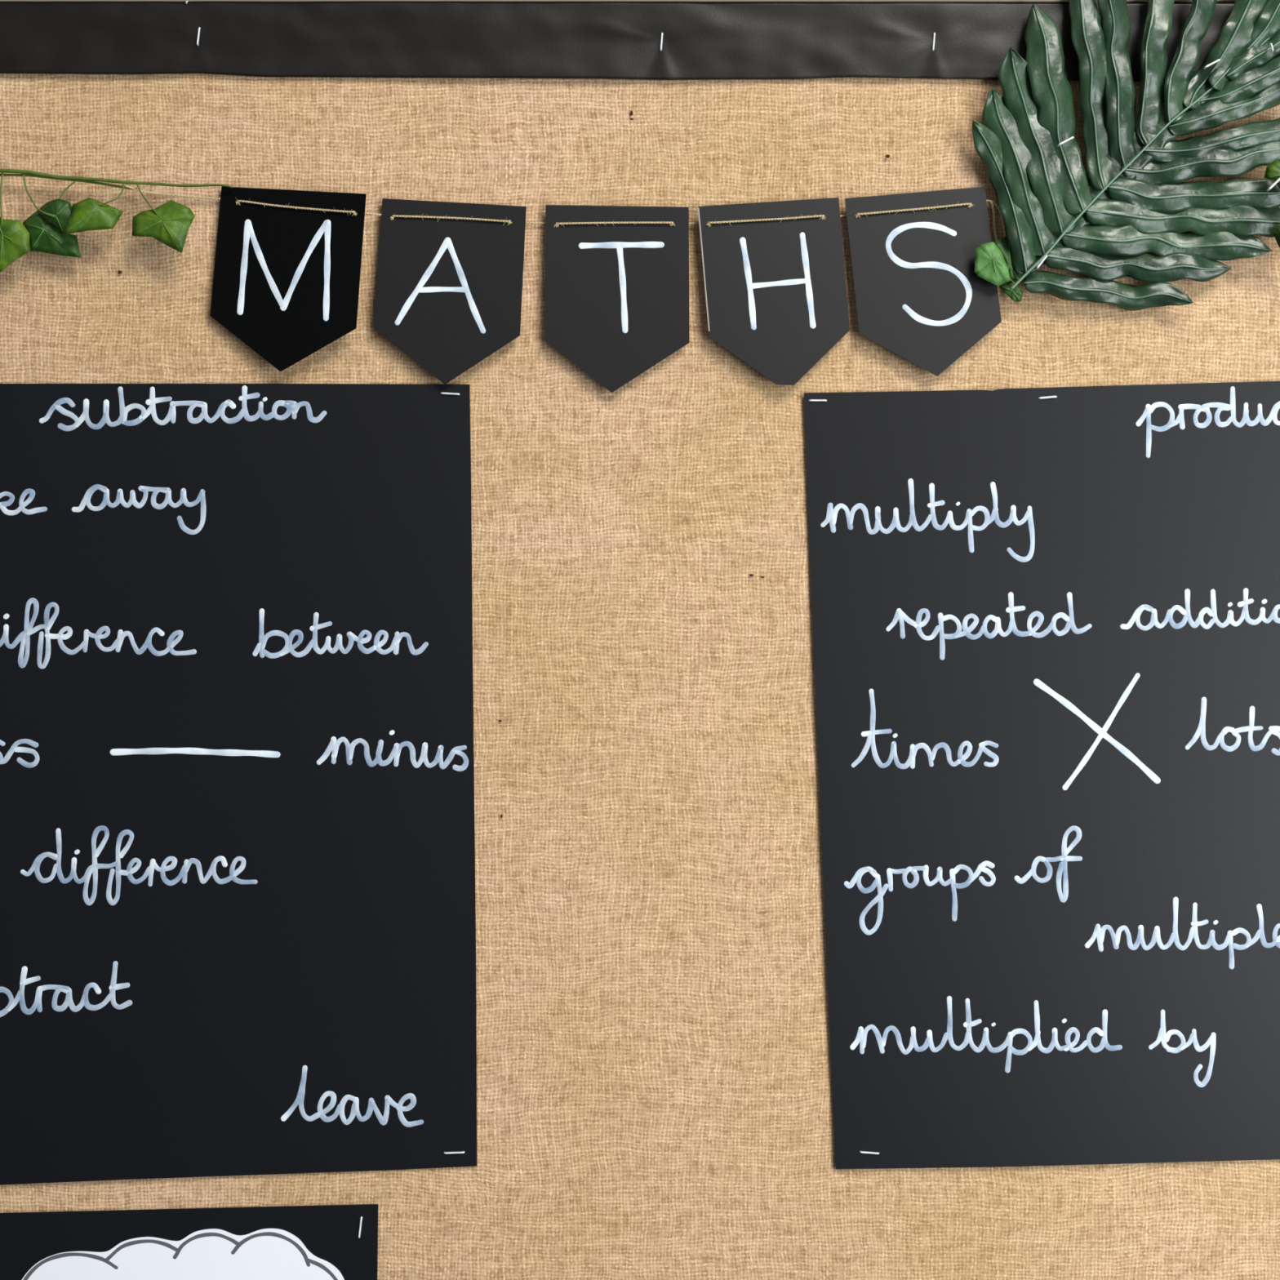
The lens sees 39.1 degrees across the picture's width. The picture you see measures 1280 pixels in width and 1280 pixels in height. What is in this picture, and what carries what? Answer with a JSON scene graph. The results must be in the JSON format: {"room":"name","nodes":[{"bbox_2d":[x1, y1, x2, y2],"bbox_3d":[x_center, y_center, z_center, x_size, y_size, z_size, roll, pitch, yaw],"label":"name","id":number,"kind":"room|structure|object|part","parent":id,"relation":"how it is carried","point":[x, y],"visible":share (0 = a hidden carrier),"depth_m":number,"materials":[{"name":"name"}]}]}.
{"room":"school classroom","nodes":[
{"label":"school classroom","id":0,"kind":"room"},
{"bbox_3d":[0.000,0.250,1.351,6.000,3.000,0.118,0,0,0],"label":"wall","id":1,"kind":"structure","parent":0,"visible":0},
{"bbox_2d":[0,0,1235,2],"bbox_3d":[0.000,-0.457,1.268,2.050,0.030,0.047,0,0,0],"label":"trim","id":2,"kind":"structure","parent":1,"relation":"attached to","point":[901,1],"depth_m":1.25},
{"bbox_3d":[0.000,0.204,1.271,2.000,1.292,0.030,0,0,0],"label":"display board","id":3,"kind":"object","parent":1,"relation":"attached to","visible":0},
{"bbox_2d":[0,1,1279,1279],"bbox_3d":[0.000,0.203,1.249,2.000,1.293,0.007,0,0,0],"label":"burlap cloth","id":4,"kind":"object","parent":3,"relation":"attached to","point":[655,1091],"depth_m":1.25,"materials":[{"name":"fabric"}]},
{"bbox_2d":[0,168,233,272],"bbox_3d":[-0.397,-0.290,1.234,0.234,0.076,0.019,0,0,0],"label":"ivy garland","id":5,"kind":"object","parent":4,"relation":"attached to","point":[49,228],"visible":1,"depth_m":1.23},
{"bbox_3d":[-0.430,-0.316,1.242,0.168,0.012,0.003,0,0,0],"label":"stem","id":6,"kind":"part","parent":5,"relation":"part of","materials":[{"name":"green plant"}]},
{"bbox_3d":[-0.397,-0.320,1.239,0.233,0.016,0.004,0,0,-1],"label":"stem","id":7,"kind":"part","parent":5,"relation":"part of","materials":[{"name":"green plant"}]},
{"bbox_2d":[0,1204,378,1279],"bbox_3d":[-0.409,0.508,1.247,0.455,0.235,0.002,0,0,0],"label":"poster","id":8,"kind":"object","parent":4,"relation":"attached to","point":[288,1242],"visible":1,"depth_m":1.25,"materials":[{"name":"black paper"}]},
{"bbox_2d":[358,1216,362,1238],"bbox_3d":[-0.194,0.407,1.248,0.003,0.015,0.004,0,0,0],"label":"staple","id":9,"kind":"object","parent":8,"relation":"attached to","point":[361,1218],"visible":1,"depth_m":1.25,"materials":[{"name":"metal"}]},
{"bbox_2d":[196,26,200,45],"bbox_3d":[-0.306,-0.418,1.247,0.003,0.013,0.004,0,0,0],"label":"staple","id":10,"kind":"object","parent":4,"relation":"attached to","point":[199,28],"visible":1,"depth_m":1.25,"materials":[{"name":"metal"}]},
{"bbox_2d":[0,383,476,1184],"bbox_3d":[-0.375,0.103,1.247,0.523,0.560,0.002,0,0,0],"label":"sheet","id":11,"kind":"object","parent":4,"relation":"attached to","point":[237,905],"visible":1,"depth_m":1.25,"materials":[{"name":"black paper"}]},
{"bbox_2d":[440,391,459,395],"bbox_3d":[-0.132,-0.171,1.248,0.014,0.002,0.004,0,0,0],"label":"staple","id":12,"kind":"object","parent":11,"relation":"attached to","point":[442,393],"visible":1,"depth_m":1.25,"materials":[{"name":"metal"}]},
{"bbox_2d":[444,1151,464,1154],"bbox_3d":[-0.129,0.355,1.248,0.015,0.002,0.004,0,0,0],"label":"staple","id":13,"kind":"object","parent":11,"relation":"attached to","point":[463,1152],"visible":1,"depth_m":1.25,"materials":[{"name":"metal"}]},
{"bbox_2d":[124,184,1006,240],"bbox_3d":[-0.049,-0.288,1.242,0.612,0.050,0.013,0,0,0],"label":"twine","id":14,"kind":"object","parent":4,"relation":"attached to","point":[993,203],"visible":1,"depth_m":1.24,"materials":[{"name":"fabric"}]},
{"bbox_2d":[209,186,366,371],"bbox_3d":[-0.243,-0.249,1.241,0.109,0.129,0.004,0,0,5],"label":"pennant","id":15,"kind":"object","parent":14,"relation":"hanging from","point":[286,281],"visible":1,"depth_m":1.24,"materials":[{"name":"black paper"}]},
{"bbox_2d":[373,198,526,384],"bbox_3d":[-0.131,-0.241,1.243,0.105,0.129,0.004,0,0,0],"label":"pennant","id":16,"kind":"object","parent":14,"relation":"hanging from","point":[449,291],"visible":1,"depth_m":1.24,"materials":[{"name":"black paper"}]},
{"bbox_3d":[-0.056,-0.300,1.242,0.598,0.027,0.012,0,0,0],"label":"cord","id":17,"kind":"part","parent":14,"relation":"part of","materials":[{"name":"fabric"}]},
{"bbox_2d":[545,204,689,392],"bbox_3d":[-0.016,-0.236,1.244,0.100,0.130,0.004,0,0,0],"label":"pennant","id":18,"kind":"object","parent":14,"relation":"hanging from","point":[617,295],"visible":1,"depth_m":1.24,"materials":[{"name":"black paper"}]},
{"bbox_2d":[697,197,849,385],"bbox_3d":[0.092,-0.241,1.242,0.105,0.131,0.004,0,0,-2],"label":"pennant","id":19,"kind":"object","parent":14,"relation":"hanging from","point":[776,297],"visible":1,"depth_m":1.24,"materials":[{"name":"black paper"}]},
{"bbox_2d":[844,186,1001,375],"bbox_3d":[0.196,-0.248,1.243,0.108,0.132,0.005,0,0,-1],"label":"pennant","id":20,"kind":"object","parent":14,"relation":"hanging from","point":[920,296],"visible":1,"depth_m":1.24,"materials":[{"name":"black paper"}]},
{"bbox_3d":[-0.005,-0.414,1.247,1.932,0.058,0.003,0,0,0],"label":"border strip","id":21,"kind":"part","parent":4,"relation":"part of","materials":[{"name":"black fabric"}]},
{"bbox_2d":[659,32,662,50],"bbox_3d":[0.015,-0.415,1.248,0.002,0.013,0.004,0,0,0],"label":"staple","id":22,"kind":"object","parent":4,"relation":"attached to","point":[661,37],"visible":1,"depth_m":1.25,"materials":[{"name":"metal"}]},
{"bbox_2d":[932,32,935,50],"bbox_3d":[0.203,-0.414,1.247,0.002,0.013,0.004,0,0,0],"label":"staple","id":23,"kind":"object","parent":4,"relation":"attached to","point":[934,33],"visible":1,"depth_m":1.25,"materials":[{"name":"metal"}]},
{"bbox_2d":[974,236,1024,302],"bbox_3d":[0.247,-0.256,1.237,0.035,0.045,0.010,0,0,0],"label":"sprig","id":24,"kind":"object","parent":4,"relation":"attached to","point":[993,264],"visible":1,"depth_m":1.24,"materials":[{"name":"green plant"}]},
{"bbox_2d":[804,381,1279,1168],"bbox_3d":[0.374,0.091,1.247,0.522,0.552,0.002,0,0,0],"label":"sheet","id":25,"kind":"object","parent":4,"relation":"attached to","point":[1046,632],"visible":1,"depth_m":1.25,"materials":[{"name":"black paper"}]},
{"bbox_2d":[808,399,826,401],"bbox_3d":[0.123,-0.166,1.248,0.013,0.001,0.004,0,0,0],"label":"staple","id":26,"kind":"object","parent":25,"relation":"attached to","point":[810,400],"visible":1,"depth_m":1.25,"materials":[{"name":"metal"}]},
{"bbox_2d":[859,1151,879,1154],"bbox_3d":[0.159,0.355,1.248,0.014,0.002,0.004,0,0,0],"label":"staple","id":27,"kind":"object","parent":25,"relation":"attached to","point":[860,1152],"visible":1,"depth_m":1.25,"materials":[{"name":"metal"}]},
{"bbox_2d":[1038,395,1057,399],"bbox_3d":[0.282,-0.168,1.248,0.013,0.003,0.004,0,0,0],"label":"staple","id":28,"kind":"object","parent":25,"relation":"attached to","point":[1047,397],"visible":1,"depth_m":1.25,"materials":[{"name":"metal"}]},
{"bbox_2d":[972,0,1279,311],"bbox_3d":[0.351,-0.345,1.235,0.246,0.235,0.020,0,0,2],"label":"frond","id":29,"kind":"object","parent":4,"relation":"attached to","point":[1135,197],"visible":1,"depth_m":1.23,"materials":[{"name":"green plant"}]},
{"bbox_2d":[1035,254,1047,269],"bbox_3d":[0.275,-0.259,1.232,0.008,0.010,0.004,0,0,0],"label":"staple","id":30,"kind":"object","parent":29,"relation":"attached to","point":[1046,256],"visible":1,"depth_m":1.23,"materials":[{"name":"metal"}]},
{"bbox_2d":[1057,136,1074,146],"bbox_3d":[0.290,-0.340,1.227,0.011,0.006,0.004,0,0,0],"label":"staple","id":31,"kind":"object","parent":29,"relation":"attached to","point":[1072,137],"visible":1,"depth_m":1.23,"materials":[{"name":"metal"}]},
{"bbox_2d":[1203,58,1220,69],"bbox_3d":[0.389,-0.392,1.224,0.011,0.006,0.004,0,0,0],"label":"staple","id":32,"kind":"object","parent":29,"relation":"attached to","point":[1218,60],"visible":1,"depth_m":1.22,"materials":[{"name":"metal"}]},
{"bbox_2d":[1268,43,1273,53],"bbox_3d":[0.429,-0.403,1.224,0.002,0.006,0.004,0,0,0],"label":"staple","id":33,"kind":"object","parent":29,"relation":"attached to","point":[1269,44],"visible":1,"depth_m":1.22,"materials":[{"name":"metal"}]},
{"bbox_2d":[1263,159,1279,247],"bbox_3d":[0.439,-0.293,1.222,0.034,0.064,0.017,0,0,0],"label":"sprig","id":34,"kind":"object","parent":29,"relation":"attached to","point":[1273,170],"visible":1,"depth_m":1.22,"materials":[{"name":"green plant"}]},
{"bbox_2d":[1266,177,1279,191],"bbox_3d":[0.428,-0.308,1.213,0.011,0.010,0.004,0,0,0],"label":"staple","id":35,"kind":"object","parent":29,"relation":"attached to","point":[1278,179],"visible":1,"depth_m":1.21,"materials":[{"name":"metal"}]}
]}

